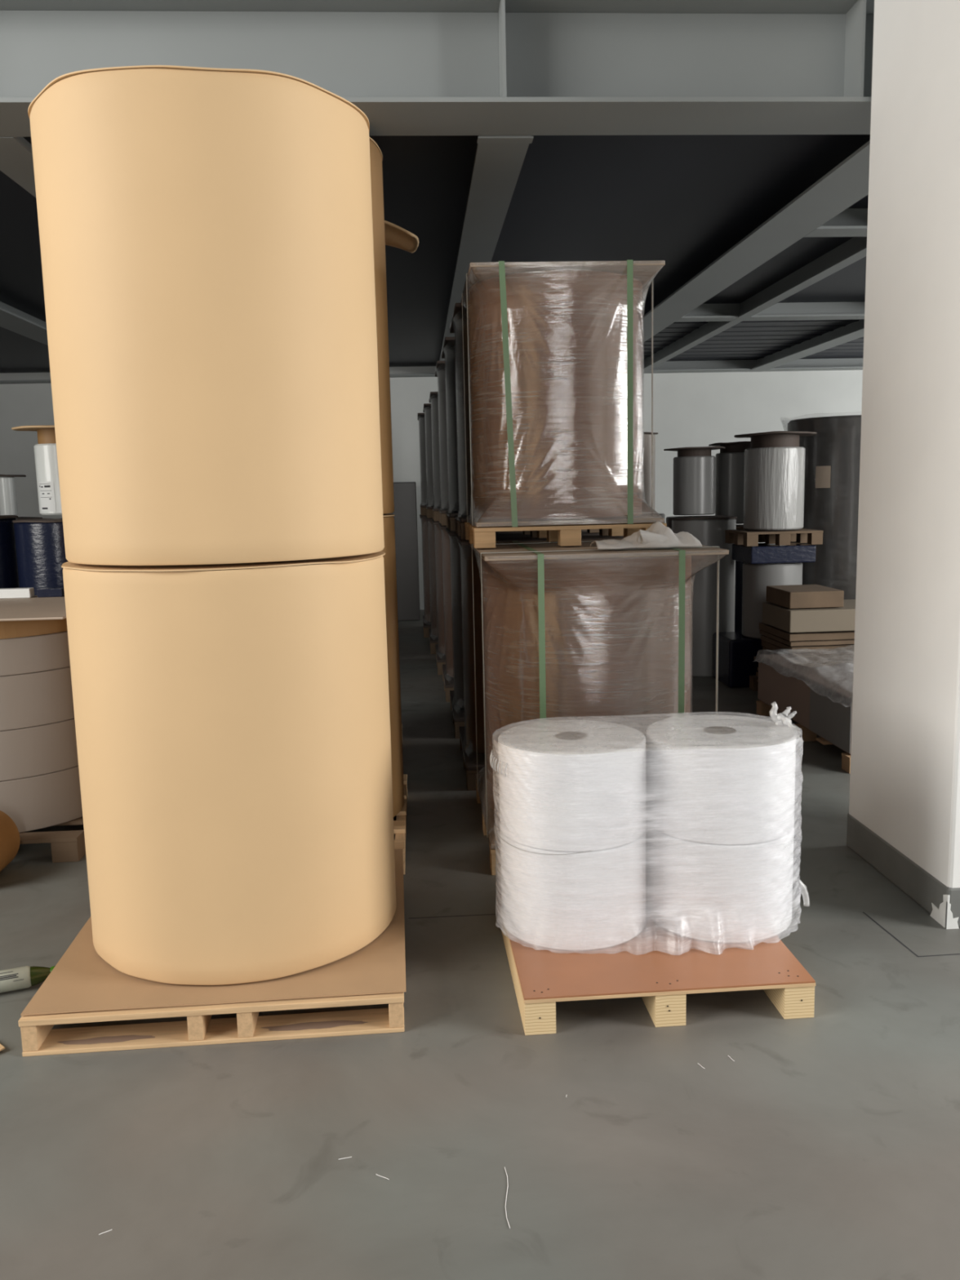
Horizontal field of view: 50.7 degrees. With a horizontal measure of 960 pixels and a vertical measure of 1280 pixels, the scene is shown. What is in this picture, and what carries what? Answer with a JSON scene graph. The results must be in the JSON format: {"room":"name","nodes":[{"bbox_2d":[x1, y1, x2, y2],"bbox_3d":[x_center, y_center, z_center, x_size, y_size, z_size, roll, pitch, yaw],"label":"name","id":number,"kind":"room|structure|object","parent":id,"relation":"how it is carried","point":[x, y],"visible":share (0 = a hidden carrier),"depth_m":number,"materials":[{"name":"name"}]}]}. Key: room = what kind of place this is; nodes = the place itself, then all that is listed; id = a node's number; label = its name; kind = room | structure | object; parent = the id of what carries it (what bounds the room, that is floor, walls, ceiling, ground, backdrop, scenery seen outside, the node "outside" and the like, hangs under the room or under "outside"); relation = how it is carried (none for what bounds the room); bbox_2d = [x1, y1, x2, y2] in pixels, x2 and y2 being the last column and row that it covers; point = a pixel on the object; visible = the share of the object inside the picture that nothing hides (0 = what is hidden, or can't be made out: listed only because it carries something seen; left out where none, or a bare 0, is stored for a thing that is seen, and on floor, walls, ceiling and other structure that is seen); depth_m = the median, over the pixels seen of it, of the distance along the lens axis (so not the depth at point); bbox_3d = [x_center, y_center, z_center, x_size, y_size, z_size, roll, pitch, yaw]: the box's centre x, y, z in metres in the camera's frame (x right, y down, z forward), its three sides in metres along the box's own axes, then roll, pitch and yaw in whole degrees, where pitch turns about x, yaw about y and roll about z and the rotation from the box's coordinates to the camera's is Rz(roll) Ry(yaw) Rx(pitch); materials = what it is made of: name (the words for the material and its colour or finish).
{"room":"warehouse","nodes":[
{"label":"warehouse","id":0,"kind":"room"},
{"bbox_2d":[0,366,862,609],"bbox_3d":[-1.342,-3.108,12.726,17.000,5.500,0.200,-2,8,-3],"label":"wall","id":1,"kind":"structure","parent":0,"point":[700,409],"depth_m":12.89,"materials":[{"name":"paint"}]},
{"bbox_2d":[0,134,870,373],"bbox_3d":[-1.072,-2.831,8.253,17.000,0.156,8.750,-2,8,-3],"label":"ceiling","id":2,"kind":"structure","parent":0,"point":[683,202],"depth_m":5.93,"materials":[{"name":"black metal"}]},
{"bbox_2d":[0,137,36,198],"bbox_3d":[-2.215,-2.665,8.251,0.210,0.132,8.660,-2,8,-3],"label":"beam","id":3,"kind":"structure","parent":2,"relation":"attached to","point":[16,160],"depth_m":4.29,"materials":[{"name":"grey metal"}]},
{"bbox_2d":[0,301,48,345],"bbox_3d":[-3.766,-2.616,8.160,0.300,0.132,8.660,-2,8,-3],"label":"beam","id":4,"kind":"structure","parent":2,"relation":"attached to","point":[11,318],"depth_m":8.33,"materials":[{"name":"grey metal"}]},
{"bbox_2d":[439,135,533,360],"bbox_3d":[-0.166,-2.726,8.368,0.225,0.140,8.665,-2,8,-3],"label":"beam","id":5,"kind":"structure","parent":2,"relation":"attached to","point":[499,159],"depth_m":4.99,"materials":[{"name":"grey metal"}]},
{"bbox_2d":[642,358,862,373],"bbox_3d":[4.304,-3.487,12.799,5.700,0.131,0.250,-2,8,-3],"label":"cross beam","id":6,"kind":"structure","parent":2,"relation":"attached to","point":[824,364],"depth_m":12.73,"materials":[{"name":"grey metal"}]},
{"bbox_2d":[642,236,866,372],"bbox_3d":[2.271,-2.808,8.512,0.100,0.132,8.660,-2,8,-3],"label":"beam","id":7,"kind":"structure","parent":2,"relation":"attached to","point":[853,250],"depth_m":7.82,"materials":[{"name":"grey metal"}]},
{"bbox_2d":[642,139,870,342],"bbox_3d":[1.554,-2.785,8.470,0.330,0.132,8.660,-2,8,-3],"label":"beam","id":8,"kind":"structure","parent":2,"relation":"attached to","point":[846,184],"depth_m":5.85,"materials":[{"name":"grey metal"}]},
{"bbox_2d":[675,302,864,321],"bbox_3d":[4.550,-2.917,8.893,5.700,0.131,0.200,-2,8,-3],"label":"cross beam","id":9,"kind":"structure","parent":2,"relation":"attached to","point":[811,310],"depth_m":8.77,"materials":[{"name":"grey metal"}]},
{"bbox_2d":[745,319,864,372],"bbox_3d":[3.752,-2.855,8.598,0.230,0.132,8.660,-2,8,-3],"label":"beam","id":10,"kind":"structure","parent":2,"relation":"attached to","point":[854,331],"depth_m":10.91,"materials":[{"name":"grey metal"}]},
{"bbox_2d":[803,208,867,237],"bbox_3d":[4.734,-2.490,5.965,5.700,0.131,0.190,-2,8,-3],"label":"cross beam","id":11,"kind":"structure","parent":2,"relation":"attached to","point":[851,222],"depth_m":5.80,"materials":[{"name":"grey metal"}]},
{"bbox_2d":[0,609,959,1279],"bbox_3d":[-0.712,0.972,4.147,17.000,0.100,18.400,-2,8,-3],"label":"floor","id":12,"kind":"structure","parent":0,"point":[828,1148],"depth_m":2.46,"materials":[{"name":"concrete"}]},
{"bbox_2d":[0,810,20,871],"bbox_3d":[-2.012,0.829,4.022,0.276,0.276,0.264,-2,8,-3],"label":"roll","id":13,"kind":"object","parent":12,"relation":"on","point":[10,839],"visible":1,"depth_m":4.06,"materials":[{"name":"brown paper"}]},
{"bbox_2d":[0,965,55,992],"bbox_3d":[-1.445,1.052,3.136,0.276,0.066,0.066,-5,9,-21],"label":"glass bottle","id":14,"kind":"object","parent":12,"relation":"on","point":[23,977],"visible":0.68,"depth_m":3.12,"materials":[{"name":"green glass"}]},
{"bbox_2d":[16,516,42,519],"bbox_3d":[-4.028,-0.365,8.705,0.600,1.369,0.600,-2,8,-3],"label":"roll","id":15,"kind":"object","parent":12,"relation":"on","point":[18,517],"visible":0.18,"depth_m":8.52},
{"bbox_2d":[0,474,26,515],"bbox_3d":[-4.008,-1.227,8.580,0.320,0.349,0.320,-2,8,-3],"label":"roll","id":16,"kind":"object","parent":15,"relation":"on","point":[8,501],"visible":0.86,"depth_m":8.53,"materials":[{"name":"silver metal"}]},
{"bbox_2d":[19,816,85,862],"bbox_3d":[-2.202,0.822,4.700,0.980,0.105,1.000,-2,8,-3],"label":"wooden pallet","id":17,"kind":"object","parent":12,"relation":"on","point":[66,846],"visible":0.16,"depth_m":4.24,"materials":[{"name":"wood"}]},
{"bbox_2d":[0,617,82,832],"bbox_3d":[-2.205,0.313,4.644,0.960,0.914,0.964,-2,8,-3],"label":"roll","id":18,"kind":"object","parent":17,"relation":"on","point":[40,788],"visible":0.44,"depth_m":4.30,"materials":[{"name":"beige paper"}]},
{"bbox_2d":[0,595,66,621],"bbox_3d":[-2.215,-0.144,4.558,1.000,0.010,1.000,-2,8,-3],"label":"board","id":19,"kind":"object","parent":18,"relation":"on","point":[34,608],"visible":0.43,"depth_m":4.42,"materials":[{"name":"beige cardboard"}]},
{"bbox_2d":[17,991,404,1056],"bbox_3d":[-0.780,0.984,3.371,1.045,0.106,1.168,-2,8,-5],"label":"wooden pallet","id":20,"kind":"object","parent":12,"relation":"on","point":[38,1037],"visible":0.43,"depth_m":2.82,"materials":[{"name":"brown wood"}]},
{"bbox_2d":[20,848,405,1015],"bbox_3d":[-0.779,0.924,3.373,1.050,0.008,1.148,-2,8,-5],"label":"cardboard sheet","id":21,"kind":"object","parent":20,"relation":"on","point":[82,980],"visible":0.25,"depth_m":2.91,"materials":[{"name":"beige cardboard"}]},
{"bbox_2d":[61,551,396,985],"bbox_3d":[-0.780,0.326,3.284,0.982,1.194,0.984,-2,8,-3],"label":"paper roll","id":22,"kind":"object","parent":21,"relation":"on","point":[233,720],"visible":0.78,"depth_m":2.87,"materials":[{"name":"brown paper"}]},
{"bbox_2d":[27,65,384,565],"bbox_3d":[-0.801,-0.901,3.104,0.971,1.273,0.971,-2,8,-3],"label":"paper roll","id":23,"kind":"object","parent":22,"relation":"on","point":[206,234],"visible":1,"depth_m":2.69,"materials":[{"name":"brown paper"}]},
{"bbox_2d":[393,773,407,874],"bbox_3d":[-0.849,0.818,4.511,1.040,0.106,1.080,-2,8,-3],"label":"wooden pallet","id":24,"kind":"object","parent":12,"relation":"on","point":[400,824],"visible":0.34,"depth_m":4.27,"materials":[{"name":"brown wood"}]},
{"bbox_2d":[382,513,404,817],"bbox_3d":[-0.837,0.112,4.439,0.968,1.298,0.968,-2,8,-3],"label":"paper roll","id":25,"kind":"object","parent":24,"relation":"on","point":[389,557],"visible":0.08,"depth_m":4.33,"materials":[{"name":"brown paper"}]},
{"bbox_2d":[368,137,394,513],"bbox_3d":[-0.864,-1.265,4.237,0.961,1.477,0.960,-2,8,-3],"label":"paper roll","id":26,"kind":"object","parent":25,"relation":"on","point":[375,154],"visible":0.16,"depth_m":4.13,"materials":[{"name":"brown paper"}]},
{"bbox_2d":[390,481,420,621],"bbox_3d":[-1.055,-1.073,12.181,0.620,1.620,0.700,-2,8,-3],"label":"door","id":27,"kind":"structure","parent":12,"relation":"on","point":[405,512],"depth_m":11.85,"materials":[{"name":"grey"}]},
{"bbox_2d":[422,623,431,637],"bbox_3d":[-0.186,-0.154,11.003,0.860,0.105,0.900,-2,8,-3],"label":"wooden pallet","id":28,"kind":"object","parent":12,"relation":"on","point":[426,634],"visible":0.07,"depth_m":10.54,"materials":[{"name":"wood"}]},
{"bbox_2d":[419,514,431,627],"bbox_3d":[-0.200,-0.775,10.911,0.866,1.150,0.906,-2,8,-3],"label":"roll","id":29,"kind":"object","parent":28,"relation":"on","point":[425,557],"visible":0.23,"depth_m":10.74,"materials":[{"name":"brown"}]},
{"bbox_2d":[429,638,438,653],"bbox_3d":[-0.062,0.003,9.919,0.860,0.105,0.900,-2,8,-3],"label":"wooden pallet","id":30,"kind":"object","parent":12,"relation":"on","point":[433,651],"visible":0.12,"depth_m":9.45,"materials":[{"name":"wood"}]},
{"bbox_2d":[425,516,438,643],"bbox_3d":[-0.077,-0.619,9.828,0.866,1.150,0.906,-2,8,-3],"label":"roll","id":31,"kind":"object","parent":30,"relation":"on","point":[433,631],"visible":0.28,"depth_m":9.66,"materials":[{"name":"brown"}]},
{"bbox_2d":[426,507,432,518],"bbox_3d":[-0.120,-1.251,9.875,0.800,0.083,0.840,-2,8,-3],"label":"wooden pallet","id":32,"kind":"object","parent":31,"relation":"on","point":[428,511],"visible":0.2,"depth_m":9.44,"materials":[{"name":"wood"}]},
{"bbox_2d":[422,403,434,508],"bbox_3d":[-0.132,-1.770,9.798,0.806,0.958,0.846,-2,8,-3],"label":"roll","id":33,"kind":"object","parent":32,"relation":"on","point":[427,407],"visible":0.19,"depth_m":9.64,"materials":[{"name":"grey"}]},
{"bbox_2d":[435,653,445,675],"bbox_3d":[0.051,0.160,8.836,0.860,0.105,0.900,-2,8,-3],"label":"wooden pallet","id":34,"kind":"object","parent":12,"relation":"on","point":[439,664],"visible":0.09,"depth_m":8.37,"materials":[{"name":"wood"}]},
{"bbox_2d":[431,519,445,662],"bbox_3d":[0.037,-0.462,8.744,0.866,1.150,0.906,-2,8,-3],"label":"roll","id":35,"kind":"object","parent":34,"relation":"on","point":[440,648],"visible":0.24,"depth_m":8.59,"materials":[{"name":"brown"}]},
{"bbox_2d":[432,509,439,521],"bbox_3d":[-0.006,-1.094,8.791,0.800,0.083,0.840,-2,8,-3],"label":"wooden pallet","id":36,"kind":"object","parent":35,"relation":"on","point":[435,513],"visible":0.2,"depth_m":8.36,"materials":[{"name":"wood"}]},
{"bbox_2d":[428,391,441,511],"bbox_3d":[-0.018,-1.612,8.714,0.806,0.958,0.846,-2,8,-3],"label":"roll","id":37,"kind":"object","parent":36,"relation":"on","point":[433,395],"visible":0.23,"depth_m":8.56,"materials":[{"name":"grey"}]},
{"bbox_2d":[442,672,454,702],"bbox_3d":[0.154,0.318,7.751,0.860,0.105,0.900,-2,8,-3],"label":"wooden pallet","id":38,"kind":"object","parent":12,"relation":"on","point":[446,690],"visible":0.11,"depth_m":7.29,"materials":[{"name":"wood"}]},
{"bbox_2d":[438,523,454,687],"bbox_3d":[0.140,-0.304,7.660,0.866,1.150,0.906,-2,8,-3],"label":"roll","id":39,"kind":"object","parent":38,"relation":"on","point":[448,668],"visible":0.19,"depth_m":7.51,"materials":[{"name":"brown"}]},
{"bbox_2d":[439,511,446,525],"bbox_3d":[0.097,-0.936,7.707,0.800,0.083,0.840,-2,8,-3],"label":"wooden pallet","id":40,"kind":"object","parent":39,"relation":"on","point":[442,518],"visible":0.21,"depth_m":7.27,"materials":[{"name":"wood"}]},
{"bbox_2d":[434,360,449,513],"bbox_3d":[0.084,-1.508,7.622,0.806,1.064,0.846,-2,8,-3],"label":"roll","id":41,"kind":"object","parent":40,"relation":"on","point":[440,370],"visible":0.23,"depth_m":7.47,"materials":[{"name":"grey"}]},
{"bbox_2d":[449,694,466,738],"bbox_3d":[0.248,0.475,6.667,0.860,0.105,0.900,-2,8,-3],"label":"wooden pallet","id":42,"kind":"object","parent":12,"relation":"on","point":[457,724],"visible":0.16,"depth_m":6.20,"materials":[{"name":"wood"}]},
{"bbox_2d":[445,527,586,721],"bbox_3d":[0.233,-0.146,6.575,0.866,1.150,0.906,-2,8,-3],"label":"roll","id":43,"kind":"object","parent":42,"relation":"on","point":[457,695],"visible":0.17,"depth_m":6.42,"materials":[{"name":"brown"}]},
{"bbox_2d":[445,514,455,531],"bbox_3d":[0.190,-0.779,6.622,0.800,0.083,0.840,-2,8,-3],"label":"wooden pallet","id":44,"kind":"object","parent":43,"relation":"on","point":[451,524],"visible":0.18,"depth_m":6.19,"materials":[{"name":"wood"}]},
{"bbox_2d":[441,337,460,516],"bbox_3d":[0.177,-1.350,6.537,0.806,1.064,0.846,-2,8,-3],"label":"roll","id":45,"kind":"object","parent":44,"relation":"on","point":[448,352],"visible":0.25,"depth_m":6.38,"materials":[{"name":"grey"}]},
{"bbox_2d":[459,732,485,791],"bbox_3d":[0.336,0.633,5.581,0.860,0.105,0.900,-2,8,-3],"label":"wooden pallet","id":46,"kind":"object","parent":12,"relation":"on","point":[470,775],"visible":0.16,"depth_m":5.12,"materials":[{"name":"wood"}]},
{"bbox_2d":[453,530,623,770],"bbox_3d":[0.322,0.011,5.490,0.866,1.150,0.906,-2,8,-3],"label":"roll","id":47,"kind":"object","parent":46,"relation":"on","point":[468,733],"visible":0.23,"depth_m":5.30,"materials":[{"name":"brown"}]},
{"bbox_2d":[454,518,608,539],"bbox_3d":[0.279,-0.621,5.537,0.800,0.083,0.840,-2,8,-3],"label":"wooden pallet","id":48,"kind":"object","parent":47,"relation":"on","point":[460,526],"visible":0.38,"depth_m":5.22,"materials":[{"name":"wood"}]},
{"bbox_2d":[449,302,472,522],"bbox_3d":[0.266,-1.192,5.452,0.806,1.064,0.846,-2,8,-3],"label":"roll","id":49,"kind":"object","parent":48,"relation":"on","point":[455,326],"visible":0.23,"depth_m":5.30,"materials":[{"name":"brown"}]},
{"bbox_2d":[475,782,501,875],"bbox_3d":[0.479,0.788,4.509,0.935,0.105,1.020,-2,8,-3],"label":"wooden pallet","id":50,"kind":"object","parent":12,"relation":"on","point":[494,868],"visible":0.14,"depth_m":3.99,"materials":[{"name":"brown wood"}]},
{"bbox_2d":[470,538,728,848],"bbox_3d":[0.464,0.164,4.417,0.944,1.155,1.030,-2,8,-3],"label":"plastic wrap","id":51,"kind":"object","parent":50,"relation":"on","point":[569,633],"visible":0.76,"depth_m":4.00,"materials":[{"name":"beige"}]},
{"bbox_2d":[464,522,666,548],"bbox_3d":[0.354,-0.496,4.648,0.810,0.084,0.840,-2,8,-3],"label":"wooden pallet","id":52,"kind":"object","parent":51,"relation":"on","point":[565,535],"visible":0.72,"depth_m":4.24,"materials":[{"name":"brown wood"}]},
{"bbox_2d":[460,259,665,527],"bbox_3d":[0.341,-1.064,4.564,0.799,1.062,0.850,-2,8,-3],"label":"plastic wrap","id":53,"kind":"object","parent":52,"relation":"on","point":[556,377],"visible":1,"depth_m":4.23,"materials":[{"name":"beige"}]},
{"bbox_2d":[589,520,702,549],"bbox_3d":[0.654,-0.420,4.017,0.414,0.100,0.201,-2,8,-3],"label":"rag","id":54,"kind":"object","parent":51,"relation":"on","point":[657,535],"visible":1,"depth_m":3.96,"materials":[{"name":"white fabric"}]},
{"bbox_2d":[640,513,665,523],"bbox_3d":[1.581,-0.664,10.331,0.600,1.230,0.600,-2,8,-3],"label":"roll","id":55,"kind":"object","parent":12,"relation":"on","point":[663,515],"visible":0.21,"depth_m":10.03,"materials":[{"name":"grey"}]},
{"bbox_2d":[642,431,657,512],"bbox_3d":[1.557,-1.682,10.181,0.462,0.788,0.460,-2,8,-3],"label":"roll","id":56,"kind":"object","parent":55,"relation":"on","point":[647,435],"visible":0.27,"depth_m":10.02,"materials":[{"name":"beige"}]},
{"bbox_2d":[495,880,815,1035],"bbox_3d":[0.502,0.969,3.253,0.828,0.113,0.856,-2,8,-4],"label":"wooden pallet","id":57,"kind":"object","parent":12,"relation":"on","point":[660,966],"visible":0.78,"depth_m":2.92,"materials":[{"name":"brown wood"}]},
{"bbox_2d":[499,830,645,951],"bbox_3d":[0.300,0.754,3.273,0.465,0.312,0.465,-2,8,-3],"label":"roll","id":58,"kind":"object","parent":57,"relation":"on","point":[618,874],"visible":0.6,"depth_m":3.07,"materials":[{"name":"white"}]},
{"bbox_2d":[497,720,645,851],"bbox_3d":[0.293,0.451,3.228,0.465,0.300,0.465,-2,8,-3],"label":"roll","id":59,"kind":"object","parent":58,"relation":"on","point":[582,807],"visible":0.99,"depth_m":3.04,"materials":[{"name":"white"}]},
{"bbox_2d":[489,701,809,951],"bbox_3d":[0.551,0.562,3.235,1.034,0.694,0.560,-2,8,-3],"label":"wrap","id":60,"kind":"object","parent":57,"relation":"on","point":[651,815],"visible":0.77,"depth_m":3.04,"materials":[{"name":"white"}]},
{"bbox_2d":[645,820,794,942],"bbox_3d":[0.777,0.739,3.301,0.465,0.312,0.465,-2,8,-3],"label":"roll","id":61,"kind":"object","parent":57,"relation":"on","point":[732,868],"visible":0.54,"depth_m":3.10,"materials":[{"name":"white"}]},
{"bbox_2d":[646,715,795,844],"bbox_3d":[0.770,0.436,3.256,0.465,0.300,0.465,-2,8,-3],"label":"roll","id":62,"kind":"object","parent":61,"relation":"on","point":[766,782],"visible":0.88,"depth_m":3.07,"materials":[{"name":"white"}]},
{"bbox_2d":[666,515,684,529],"bbox_3d":[1.888,-0.472,8.960,0.480,1.235,0.480,-2,8,-3],"label":"roll","id":63,"kind":"object","parent":12,"relation":"on","point":[668,521],"visible":0.13,"depth_m":8.81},
{"bbox_2d":[663,446,724,515],"bbox_3d":[1.866,-1.384,8.826,0.525,0.578,0.520,-2,8,-3],"label":"roll","id":64,"kind":"object","parent":63,"relation":"on","point":[694,468],"visible":1,"depth_m":8.68,"materials":[{"name":"grey"}]},
{"bbox_2d":[670,515,737,676],"bbox_3d":[1.797,-0.363,8.161,0.524,1.258,0.520,-2,8,-3],"label":"roll","id":65,"kind":"object","parent":12,"relation":"on","point":[709,531],"visible":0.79,"depth_m":7.93,"materials":[{"name":"grey"}]},
{"bbox_2d":[712,631,764,688],"bbox_3d":[2.148,0.140,7.750,0.620,0.365,0.440,-2,8,-3],"label":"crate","id":66,"kind":"object","parent":12,"relation":"on","point":[737,652],"visible":0.46,"depth_m":7.53,"materials":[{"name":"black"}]},
{"bbox_2d":[742,562,802,639],"bbox_3d":[2.192,-0.307,7.606,0.430,0.550,0.430,-2,8,-3],"label":"roll","id":67,"kind":"object","parent":66,"relation":"on","point":[756,577],"visible":0.53,"depth_m":7.45,"materials":[{"name":"grey"}]},
{"bbox_2d":[732,542,815,564],"bbox_3d":[2.184,-0.651,7.556,0.480,0.125,0.460,-2,8,-3],"label":"carton","id":68,"kind":"object","parent":67,"relation":"on","point":[763,553],"visible":1,"depth_m":7.33,"materials":[{"name":"blue"}]},
{"bbox_2d":[724,528,822,546],"bbox_3d":[2.181,-0.769,7.548,0.560,0.100,0.520,-2,8,-3],"label":"wooden pallet","id":69,"kind":"object","parent":68,"relation":"on","point":[744,537],"visible":0.98,"depth_m":7.36,"materials":[{"name":"wood"}]},
{"bbox_2d":[733,431,816,529],"bbox_3d":[2.172,-1.173,7.479,0.585,0.700,0.580,-2,8,-3],"label":"roll","id":70,"kind":"object","parent":69,"relation":"on","point":[774,477],"visible":1,"depth_m":7.31,"materials":[{"name":"grey"}]},
{"bbox_2d":[734,560,743,631],"bbox_3d":[2.310,-0.401,9.149,0.380,1.020,0.380,-2,8,-3],"label":"roll","id":71,"kind":"object","parent":12,"relation":"on","point":[739,565],"visible":0.02,"depth_m":8.96,"materials":[{"name":"blue"}]},
{"bbox_2d":[735,524,743,529],"bbox_3d":[2.297,-0.975,9.065,0.420,0.100,0.460,-2,8,-3],"label":"wooden pallet","id":72,"kind":"object","parent":71,"relation":"on","point":[740,526],"visible":0.07,"depth_m":8.89,"materials":[{"name":"wood"}]},
{"bbox_2d":[708,440,751,524],"bbox_3d":[2.287,-1.395,9.003,0.502,0.710,0.500,-2,8,-3],"label":"roll","id":73,"kind":"object","parent":72,"relation":"on","point":[730,462],"visible":0.57,"depth_m":8.85,"materials":[{"name":"grey"}]},
{"bbox_2d":[755,700,850,773],"bbox_3d":[2.392,0.532,6.010,1.040,0.085,1.460,-2,8,-3],"label":"wooden pallet","id":74,"kind":"object","parent":12,"relation":"on","point":[763,709],"visible":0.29,"depth_m":5.94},
{"bbox_2d":[752,646,853,754],"bbox_3d":[2.364,0.290,6.013,1.040,0.390,1.500,-2,8,-3],"label":"load","id":75,"kind":"object","parent":74,"relation":"on","point":[818,687],"visible":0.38,"depth_m":5.95,"materials":[{"name":"beige"}]},
{"bbox_2d":[846,0,959,928],"bbox_3d":[1.893,-1.766,3.452,0.816,5.400,0.820,-2,8,-3],"label":"column","id":76,"kind":"structure","parent":12,"relation":"on","point":[904,815],"depth_m":3.56,"materials":[{"name":"paint"}]},
{"bbox_2d":[0,0,874,137],"bbox_3d":[-3.797,-2.088,3.659,10.980,0.402,0.358,-2,8,-3],"label":"beam","id":77,"kind":"structure","parent":76,"relation":"attached to","point":[412,67],"depth_m":3.86,"materials":[{"name":"grey metal"}]},
{"bbox_3d":[2.519,0.351,7.171,1.000,0.100,0.750,-2,8,-3],"label":"wooden pallet","id":78,"kind":"object","parent":12,"relation":"on","visible":0},
{"bbox_3d":[2.518,0.280,7.142,0.950,0.038,0.630,-2,8,-3],"label":"bundle","id":79,"kind":"object","parent":78,"relation":"on","visible":0},
{"bbox_3d":[2.525,0.244,7.140,0.950,0.033,0.630,-2,8,-3],"label":"bundle","id":80,"kind":"object","parent":79,"relation":"on","visible":0},
{"bbox_3d":[2.541,0.208,7.114,0.950,0.043,0.629,-2,8,-3],"label":"bundle","id":81,"kind":"object","parent":80,"relation":"on","visible":0},
{"bbox_3d":[2.501,0.166,7.136,0.950,0.033,0.630,-2,8,-3],"label":"bundle","id":82,"kind":"object","parent":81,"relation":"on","visible":0},
{"bbox_2d":[756,651,771,656],"bbox_3d":[2.517,0.133,7.108,0.950,0.038,0.630,-2,8,-3],"label":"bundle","id":83,"kind":"object","parent":82,"relation":"on","point":[758,652],"visible":0.03,"depth_m":7.33,"materials":[{"name":"brown cardboard"}]},
{"bbox_2d":[762,646,779,654],"bbox_3d":[2.559,0.094,7.115,0.950,0.033,0.630,-2,8,-3],"label":"bundle","id":84,"kind":"object","parent":83,"relation":"on","point":[763,647],"visible":0.02,"depth_m":7.27,"materials":[{"name":"brown cardboard"}]},
{"bbox_2d":[761,640,853,653],"bbox_3d":[2.549,0.053,7.108,0.950,0.048,0.630,-2,8,-3],"label":"bundle","id":85,"kind":"object","parent":84,"relation":"on","point":[766,644],"visible":0.07,"depth_m":7.13,"materials":[{"name":"brown cardboard"}]},
{"bbox_2d":[760,635,853,653],"bbox_3d":[2.537,0.012,7.088,0.950,0.038,0.630,-2,8,-3],"label":"bundle","id":86,"kind":"object","parent":85,"relation":"on","point":[828,647],"visible":0.17,"depth_m":6.80,"materials":[{"name":"brown cardboard"}]},
{"bbox_2d":[759,630,854,646],"bbox_3d":[2.534,-0.028,7.111,0.950,0.033,0.630,-2,8,-3],"label":"bundle","id":87,"kind":"object","parent":86,"relation":"on","point":[813,642],"visible":0.22,"depth_m":6.81,"materials":[{"name":"brown cardboard"}]},
{"bbox_2d":[758,622,854,641],"bbox_3d":[2.526,-0.071,7.100,0.950,0.053,0.630,-2,8,-3],"label":"bundle","id":88,"kind":"object","parent":87,"relation":"on","point":[835,635],"visible":0.3,"depth_m":6.80,"materials":[{"name":"brown cardboard"}]},
{"bbox_2d":[762,599,855,632],"bbox_3d":[2.427,-0.172,7.021,0.770,0.148,0.550,-2,8,-3],"label":"carton","id":89,"kind":"object","parent":88,"relation":"on","point":[824,619],"visible":0.53,"depth_m":6.75,"materials":[{"name":"brown cardboard"}]},
{"bbox_2d":[765,584,844,608],"bbox_3d":[2.238,-0.303,7.001,0.370,0.112,0.470,-2,8,-3],"label":"carton","id":90,"kind":"object","parent":89,"relation":"on","point":[800,596],"visible":1,"depth_m":6.78,"materials":[{"name":"cardboard"}]},
{"bbox_3d":[-0.953,0.657,5.620,1.030,0.106,1.070,-2,8,-3],"label":"wooden pallet","id":91,"kind":"object","parent":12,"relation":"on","visible":0},
{"bbox_3d":[-0.987,-0.048,5.550,0.954,1.299,0.955,-2,8,-3],"label":"paper roll","id":92,"kind":"object","parent":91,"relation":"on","visible":0},
{"bbox_3d":[-1.017,-1.365,5.357,0.954,1.355,0.954,-2,8,-3],"label":"paper roll","id":93,"kind":"object","parent":92,"relation":"on","visible":0},
{"bbox_2d":[384,220,418,253],"bbox_3d":[-0.499,-2.003,5.002,0.393,0.114,0.402,-2,8,-3],"label":"board","id":94,"kind":"object","parent":93,"relation":"on","point":[396,236],"visible":0.35,"depth_m":5.02,"materials":[{"name":"brown"}]},
{"bbox_3d":[-3.039,0.324,6.235,0.520,0.680,0.520,-2,8,-3],"label":"roll","id":95,"kind":"object","parent":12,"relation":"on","visible":0},
{"bbox_2d":[0,515,19,588],"bbox_3d":[-3.054,-0.382,6.131,0.530,0.727,0.530,-2,8,-3],"label":"roll","id":96,"kind":"object","parent":95,"relation":"on","point":[9,577],"visible":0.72,"depth_m":6.03,"materials":[{"name":"blue"}]},
{"bbox_3d":[-2.507,0.315,6.217,0.480,0.680,0.480,-2,8,-3],"label":"roll","id":97,"kind":"object","parent":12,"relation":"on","visible":0},
{"bbox_2d":[12,518,68,595],"bbox_3d":[-2.523,-0.383,6.114,0.490,0.711,0.490,-2,8,-3],"label":"roll","id":98,"kind":"object","parent":97,"relation":"on","point":[40,547],"visible":0.39,"depth_m":5.87,"materials":[{"name":"blue"}]},
{"bbox_2d":[11,425,62,515],"bbox_3d":[-2.590,-1.041,6.216,0.480,0.535,0.480,-2,8,-3],"label":"roll","id":99,"kind":"object","parent":98,"relation":"on","point":[45,452],"visible":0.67,"depth_m":6.10,"materials":[{"name":"plastic"}]},
{"bbox_3d":[3.035,0.140,8.520,0.950,0.100,0.950,-2,8,-3],"label":"wooden pallet","id":100,"kind":"object","parent":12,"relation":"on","visible":0},
{"bbox_2d":[780,414,861,599],"bbox_3d":[3.011,-0.874,8.365,1.058,1.932,1.058,-2,8,-3],"label":"roll","id":101,"kind":"object","parent":100,"relation":"on","point":[833,455],"visible":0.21,"depth_m":7.94,"materials":[{"name":"grey plastic"}]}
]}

